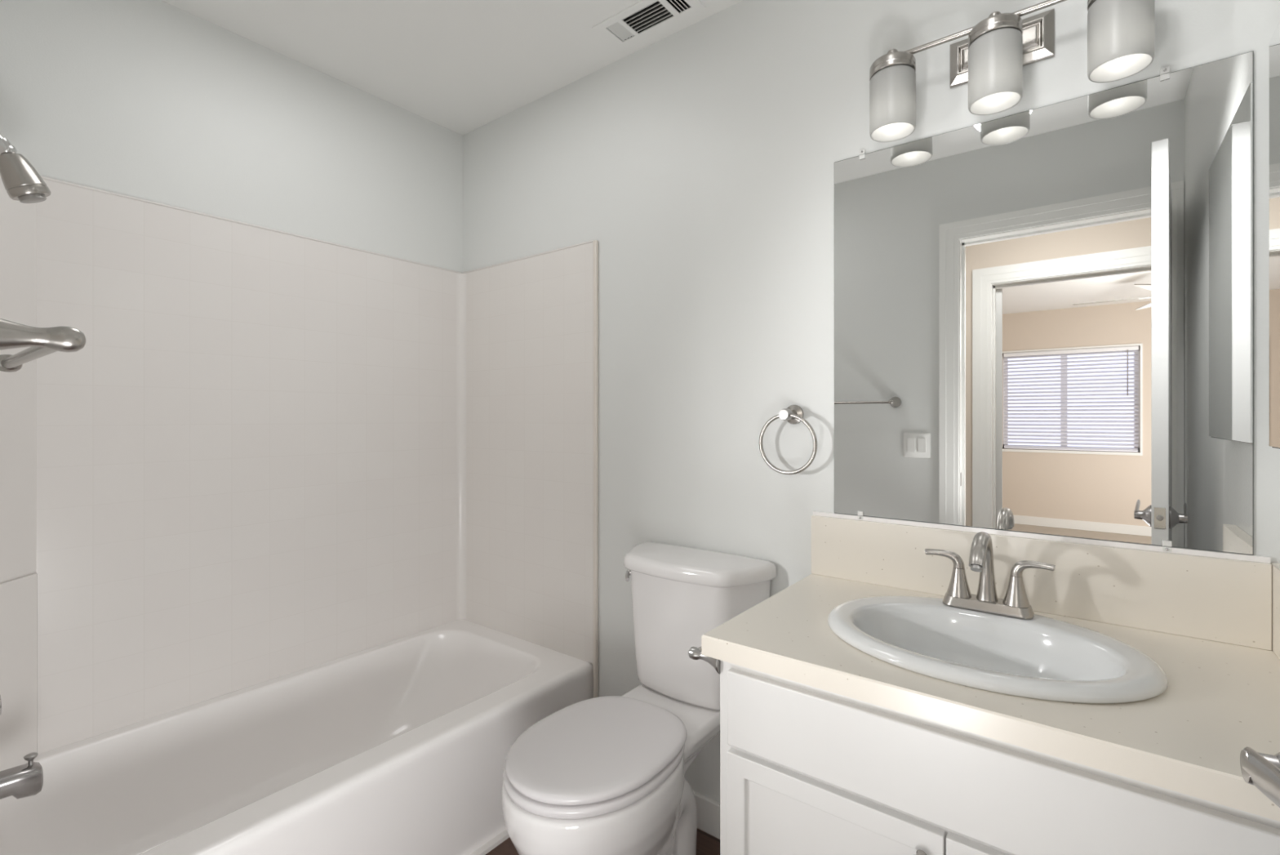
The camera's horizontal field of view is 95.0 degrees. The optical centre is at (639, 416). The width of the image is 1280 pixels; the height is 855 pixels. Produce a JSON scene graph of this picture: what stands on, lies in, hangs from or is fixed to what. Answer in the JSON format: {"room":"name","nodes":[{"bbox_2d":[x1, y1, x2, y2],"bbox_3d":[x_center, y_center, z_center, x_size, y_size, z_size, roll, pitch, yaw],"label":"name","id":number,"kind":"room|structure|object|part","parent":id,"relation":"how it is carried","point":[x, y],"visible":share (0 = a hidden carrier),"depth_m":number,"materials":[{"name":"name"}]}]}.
{"room":"bathroom","nodes":[
{"label":"bathroom","id":0,"kind":"room"},
{"bbox_2d":[0,0,462,272],"bbox_3d":[-1.258,0.020,1.947,0.120,2.440,1.730,0,0,38],"label":"wall","id":1,"kind":"structure","parent":0,"point":[153,100],"depth_m":1.79,"materials":[{"name":"white paint"}]},
{"bbox_2d":[0,175,598,770],"bbox_3d":[-0.906,0.314,1.671,0.774,1.853,1.498,0,0,38],"label":"tub surround","id":2,"kind":"object","parent":1,"relation":"attached to","point":[264,454],"visible":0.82,"depth_m":1.89,"materials":[{"name":"plastic"}]},
{"bbox_2d":[0,694,1,715],"bbox_3d":[-1.327,0.580,1.137,0.170,0.170,0.121,0,0,38],"label":"shower valve","id":3,"kind":"object","parent":2,"relation":"attached to","point":[0,695],"visible":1,"depth_m":1.17,"materials":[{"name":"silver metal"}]},
{"bbox_3d":[-1.507,0.124,1.335,0.216,1.460,0.213,0,0,38],"label":"corner panel","id":4,"kind":"part","parent":2,"relation":"part of","materials":[{"name":"white plastic"}]},
{"bbox_2d":[0,751,43,799],"bbox_3d":[-1.309,0.741,1.160,0.058,0.082,0.178,0,0,38],"label":"tub spout","id":5,"kind":"object","parent":2,"relation":"attached to","point":[26,780],"visible":1,"depth_m":1.20,"materials":[{"name":"silver metal"}]},
{"bbox_3d":[-1.265,0.712,1.218,0.021,0.024,0.021,0,0,38],"label":"diverter knob","id":6,"kind":"part","parent":5,"relation":"part of","materials":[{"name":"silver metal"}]},
{"bbox_2d":[0,133,50,203],"bbox_3d":[-1.305,-0.548,1.165,0.065,0.213,0.192,0,0,38],"label":"shower fixture","id":7,"kind":"object","parent":2,"relation":"attached to","point":[21,181],"visible":1,"depth_m":1.19,"materials":[{"name":"silver metal"}]},
{"bbox_3d":[-1.263,-0.454,1.220,0.042,0.025,0.042,0,0,38],"label":"nozzle plate","id":8,"kind":"part","parent":7,"relation":"part of","materials":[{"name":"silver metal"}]},
{"bbox_3d":[-1.209,0.124,1.904,0.008,1.460,1.480,0,0,38],"label":"long panel","id":9,"kind":"part","parent":2,"relation":"part of","materials":[{"name":"plastic"}]},
{"bbox_3d":[-0.909,-0.610,1.679,0.758,0.007,1.489,0,0,38],"label":"trim","id":10,"kind":"part","parent":2,"relation":"part of","materials":[{"name":"white plastic"}]},
{"bbox_3d":[-0.455,0.124,2.263,0.750,1.460,0.009,0,0,38],"label":"panel","id":11,"kind":"part","parent":2,"relation":"part of","materials":[{"name":"plastic"}]},
{"bbox_3d":[-0.153,0.315,2.027,0.016,1.850,0.014,0,0,38],"label":"edge trim","id":12,"kind":"part","parent":2,"relation":"part of","materials":[{"name":"beige plastic"}]},
{"bbox_2d":[160,0,743,135],"bbox_3d":[-1.144,-1.260,-1.321,5.000,0.120,6.770,0,0,38],"label":"ceiling","id":13,"kind":"structure","parent":0,"point":[460,66],"depth_m":1.88,"materials":[{"name":"white paint"}]},
{"bbox_2d":[591,0,705,49],"bbox_3d":[0.022,-1.243,1.760,0.323,0.094,0.136,0,0,38],"label":"ceiling vent","id":14,"kind":"object","parent":13,"relation":"in","point":[642,19],"visible":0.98,"depth_m":1.78,"materials":[{"name":"grey plastic"}]},
{"bbox_2d":[469,828,509,854],"bbox_3d":[-0.903,1.234,1.668,0.742,0.012,1.458,0,0,38],"label":"trim","id":15,"kind":"structure","parent":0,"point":[501,837],"depth_m":1.69,"materials":[{"name":"white wood"}]},
{"bbox_2d":[484,827,719,854],"bbox_3d":[-1.144,1.300,-1.321,5.000,0.120,6.770,0,0,38],"label":"floor","id":16,"kind":"structure","parent":0,"point":[707,843],"depth_m":1.69,"materials":[{"name":"brown wood"}]},
{"bbox_2d":[0,619,593,854],"bbox_3d":[-0.915,1.047,1.678,0.751,0.385,1.498,0,0,38],"label":"bathtub","id":17,"kind":"object","parent":16,"relation":"on","point":[400,746],"visible":0.94,"depth_m":1.66,"materials":[{"name":"white ceramic"}]},
{"bbox_2d":[502,541,776,854],"bbox_3d":[-0.024,0.818,1.468,0.464,0.844,0.716,0,0,38],"label":"toilet","id":18,"kind":"object","parent":16,"relation":"on","point":[600,775],"visible":0.95,"depth_m":1.43,"materials":[{"name":"white ceramic"}]},
{"bbox_3d":[-0.106,0.787,1.367,0.363,0.020,0.445,0,0,38],"label":"seat","id":19,"kind":"part","parent":18,"relation":"part of","materials":[{"name":"white plastic"}]},
{"bbox_3d":[-0.102,0.762,1.374,0.356,0.023,0.449,0,0,38],"label":"seat lid","id":20,"kind":"part","parent":18,"relation":"part of","materials":[{"name":"white plastic"}]},
{"bbox_3d":[-0.028,1.012,1.463,0.366,0.456,0.703,0,0,38],"label":"bowl","id":21,"kind":"part","parent":18,"relation":"part of","materials":[{"name":"white ceramic"}]},
{"bbox_3d":[-0.031,0.469,1.752,0.026,0.025,0.068,0,0,4],"label":"flush lever","id":22,"kind":"part","parent":18,"relation":"part of","materials":[{"name":"silver metal"}]},
{"bbox_3d":[0.132,0.419,1.671,0.464,0.045,0.204,0,0,38],"label":"tank lid","id":23,"kind":"part","parent":18,"relation":"part of","materials":[{"name":"white ceramic"}]},
{"bbox_3d":[0.137,0.613,1.677,0.429,0.342,0.188,0,0,38],"label":"tank","id":24,"kind":"part","parent":18,"relation":"part of","materials":[{"name":"white ceramic"}]},
{"bbox_2d":[720,659,1279,854],"bbox_3d":[0.636,0.846,1.062,0.842,0.789,0.580,0,0,38],"label":"vanity cabinet","id":25,"kind":"object","parent":16,"relation":"on","point":[805,769],"visible":0.69,"depth_m":0.90,"materials":[{"name":"white paint"}]},
{"bbox_2d":[688,645,719,673],"bbox_3d":[0.176,0.473,1.218,0.077,0.047,0.197,0,0,38],"label":"toilet paper holder","id":26,"kind":"object","parent":25,"relation":"attached to","point":[694,652],"visible":0.34,"depth_m":1.16,"materials":[{"name":"grey metal"}]},
{"bbox_3d":[0.312,0.872,0.991,0.366,0.496,0.018,0,0,38],"label":"door","id":27,"kind":"part","parent":25,"relation":"part of","materials":[{"name":"white paint"}]},
{"bbox_3d":[0.419,0.665,0.880,0.024,0.024,0.028,0,0,38],"label":"knob","id":28,"kind":"part","parent":25,"relation":"part of","materials":[{"name":"silver metal"}]},
{"bbox_3d":[0.608,0.872,0.764,0.374,0.496,0.018,0,0,38],"label":"door","id":29,"kind":"part","parent":25,"relation":"part of","materials":[{"name":"white paint"}]},
{"bbox_2d":[701,511,1279,821],"bbox_3d":[0.631,0.350,1.074,0.863,0.201,0.567,0,0,38],"label":"countertop","id":30,"kind":"structure","parent":25,"relation":"on","point":[1210,620],"depth_m":1.05,"materials":[{"name":"beige stone"}]},
{"bbox_2d":[924,531,1055,618],"bbox_3d":[0.690,0.309,1.191,0.188,0.166,0.186,0,0,-13],"label":"faucet","id":31,"kind":"object","parent":30,"relation":"on","point":[1015,603],"visible":1,"depth_m":1.18,"materials":[{"name":"silver metal"}]},
{"bbox_3d":[0.646,0.299,1.245,0.075,0.034,0.021,0,0,29],"label":"lever","id":32,"kind":"part","parent":31,"relation":"part of","materials":[{"name":"silver metal"}]},
{"bbox_3d":[0.670,0.345,1.232,0.046,0.056,0.046,0,0,38],"label":"handle","id":33,"kind":"part","parent":31,"relation":"part of","materials":[{"name":"silver metal"}]},
{"bbox_3d":[0.673,0.300,1.153,0.041,0.149,0.167,0,0,38],"label":"spout","id":34,"kind":"part","parent":31,"relation":"part of","materials":[{"name":"silver metal"}]},
{"bbox_3d":[0.710,0.382,1.201,0.160,0.019,0.057,0,0,38],"label":"plate","id":35,"kind":"part","parent":31,"relation":"part of","materials":[{"name":"silver metal"}]},
{"bbox_3d":[0.751,0.345,1.170,0.046,0.056,0.046,0,0,38],"label":"handle","id":36,"kind":"part","parent":31,"relation":"part of","materials":[{"name":"silver metal"}]},
{"bbox_3d":[0.770,0.299,1.151,0.021,0.034,0.075,0,0,-44],"label":"lever","id":37,"kind":"part","parent":31,"relation":"part of","materials":[{"name":"silver metal"}]},
{"bbox_2d":[827,595,1168,703],"bbox_3d":[0.613,0.468,1.071,0.524,0.153,0.418,0,0,38],"label":"sink","id":38,"kind":"object","parent":30,"relation":"in","point":[1042,657],"visible":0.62,"depth_m":1.08,"materials":[{"name":"white ceramic"}]},
{"bbox_2d":[462,0,1279,802],"bbox_3d":[0.232,0.020,1.815,2.401,2.440,0.120,0,0,38],"label":"wall","id":39,"kind":"structure","parent":0,"point":[699,162],"depth_m":1.71,"materials":[{"name":"white paint"}]},
{"bbox_2d":[693,790,719,839],"bbox_3d":[0.163,1.190,1.784,0.787,0.100,0.014,0,0,38],"label":"baseboard","id":40,"kind":"structure","parent":39,"relation":"attached to","point":[708,809],"depth_m":1.75,"materials":[{"name":"white paint"}]},
{"bbox_2d":[759,404,817,474],"bbox_3d":[0.401,0.059,1.563,0.163,0.186,0.074,0,0,38],"label":"towel ring","id":41,"kind":"object","parent":39,"relation":"attached to","point":[793,414],"visible":1,"depth_m":1.55,"materials":[{"name":"silver metal"}]},
{"bbox_3d":[0.406,-0.007,1.577,0.053,0.053,0.046,0,0,38],"label":"wall plate","id":42,"kind":"part","parent":41,"relation":"part of","materials":[{"name":"silver metal"}]},
{"bbox_2d":[869,0,1155,142],"bbox_3d":[0.756,-0.759,1.245,0.504,0.207,0.144,0,0,38],"label":"vanity light","id":43,"kind":"object","parent":39,"relation":"attached to","point":[1121,33],"visible":1,"depth_m":1.20,"materials":[{"name":"white glass"}]},
{"bbox_3d":[0.582,-0.719,1.351,0.098,0.128,0.098,0,0,38],"label":"lamp shade","id":44,"kind":"part","parent":43,"relation":"part of","materials":[{"name":"white glass"}]},
{"bbox_3d":[0.742,-0.719,1.227,0.098,0.128,0.098,0,0,38],"label":"lamp shade","id":45,"kind":"part","parent":43,"relation":"part of","materials":[{"name":"white glass"}]},
{"bbox_3d":[0.794,-0.812,1.295,0.198,0.099,0.020,0,0,38],"label":"plate","id":46,"kind":"part","parent":43,"relation":"part of","materials":[{"name":"silver metal"}]},
{"bbox_3d":[0.903,-0.719,1.103,0.098,0.128,0.098,0,0,38],"label":"lamp shade","id":47,"kind":"part","parent":43,"relation":"part of","materials":[{"name":"white glass"}]},
{"bbox_2d":[811,515,1271,650],"bbox_3d":[0.789,0.337,1.299,0.839,0.153,0.019,0,0,38],"label":"backsplash","id":48,"kind":"structure","parent":39,"relation":"attached to","point":[1212,598],"depth_m":1.19,"materials":[{"name":"beige stone"}]},
{"bbox_2d":[834,51,1253,555],"bbox_3d":[0.806,-0.207,1.291,0.762,0.932,0.011,0,0,38],"label":"wall mirror","id":49,"kind":"object","parent":39,"relation":"attached to","point":[1043,316],"visible":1,"depth_m":1.23,"materials":[{"name":"clear glass"}]},
{"bbox_3d":[-0.300,0.020,0.188,3.544,2.440,0.112,0,0,38],"label":"wall","id":50,"kind":"structure","parent":0,"visible":0},
{"bbox_2d":[0,318,85,372],"bbox_3d":[-0.710,-0.072,0.636,0.451,0.053,0.097,0,0,38],"label":"shower faucet handle","id":51,"kind":"object","parent":50,"relation":"attached to","point":[41,341],"visible":1,"depth_m":0.53,"materials":[{"name":"silver metal"}]},
{"bbox_3d":[-0.868,-0.072,0.758,0.053,0.053,0.097,0,0,38],"label":"post","id":52,"kind":"part","parent":51,"relation":"part of","materials":[{"name":"silver metal"}]},
{"bbox_3d":[-0.553,-0.072,0.515,0.053,0.053,0.097,0,0,38],"label":"post","id":53,"kind":"part","parent":51,"relation":"part of","materials":[{"name":"silver metal"}]},
{"bbox_2d":[1240,746,1279,807],"bbox_3d":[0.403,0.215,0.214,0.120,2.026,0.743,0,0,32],"label":"door handle","id":54,"kind":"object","parent":50,"relation":"in","point":[1261,770],"depth_m":0.47,"materials":[{"name":"grey metal"}]},
{"bbox_3d":[0.774,0.020,0.453,0.120,2.440,1.618,0,0,38],"label":"wall","id":55,"kind":"structure","parent":0,"visible":0},
{"bbox_2d":[1269,21,1279,448],"bbox_3d":[0.931,-0.293,0.787,0.038,0.690,0.503,0,0,38],"label":"medicine cabinet","id":56,"kind":"object","parent":55,"relation":"attached to","point":[1274,43],"visible":1,"depth_m":0.96,"materials":[{"name":"white paint"}]}
]}

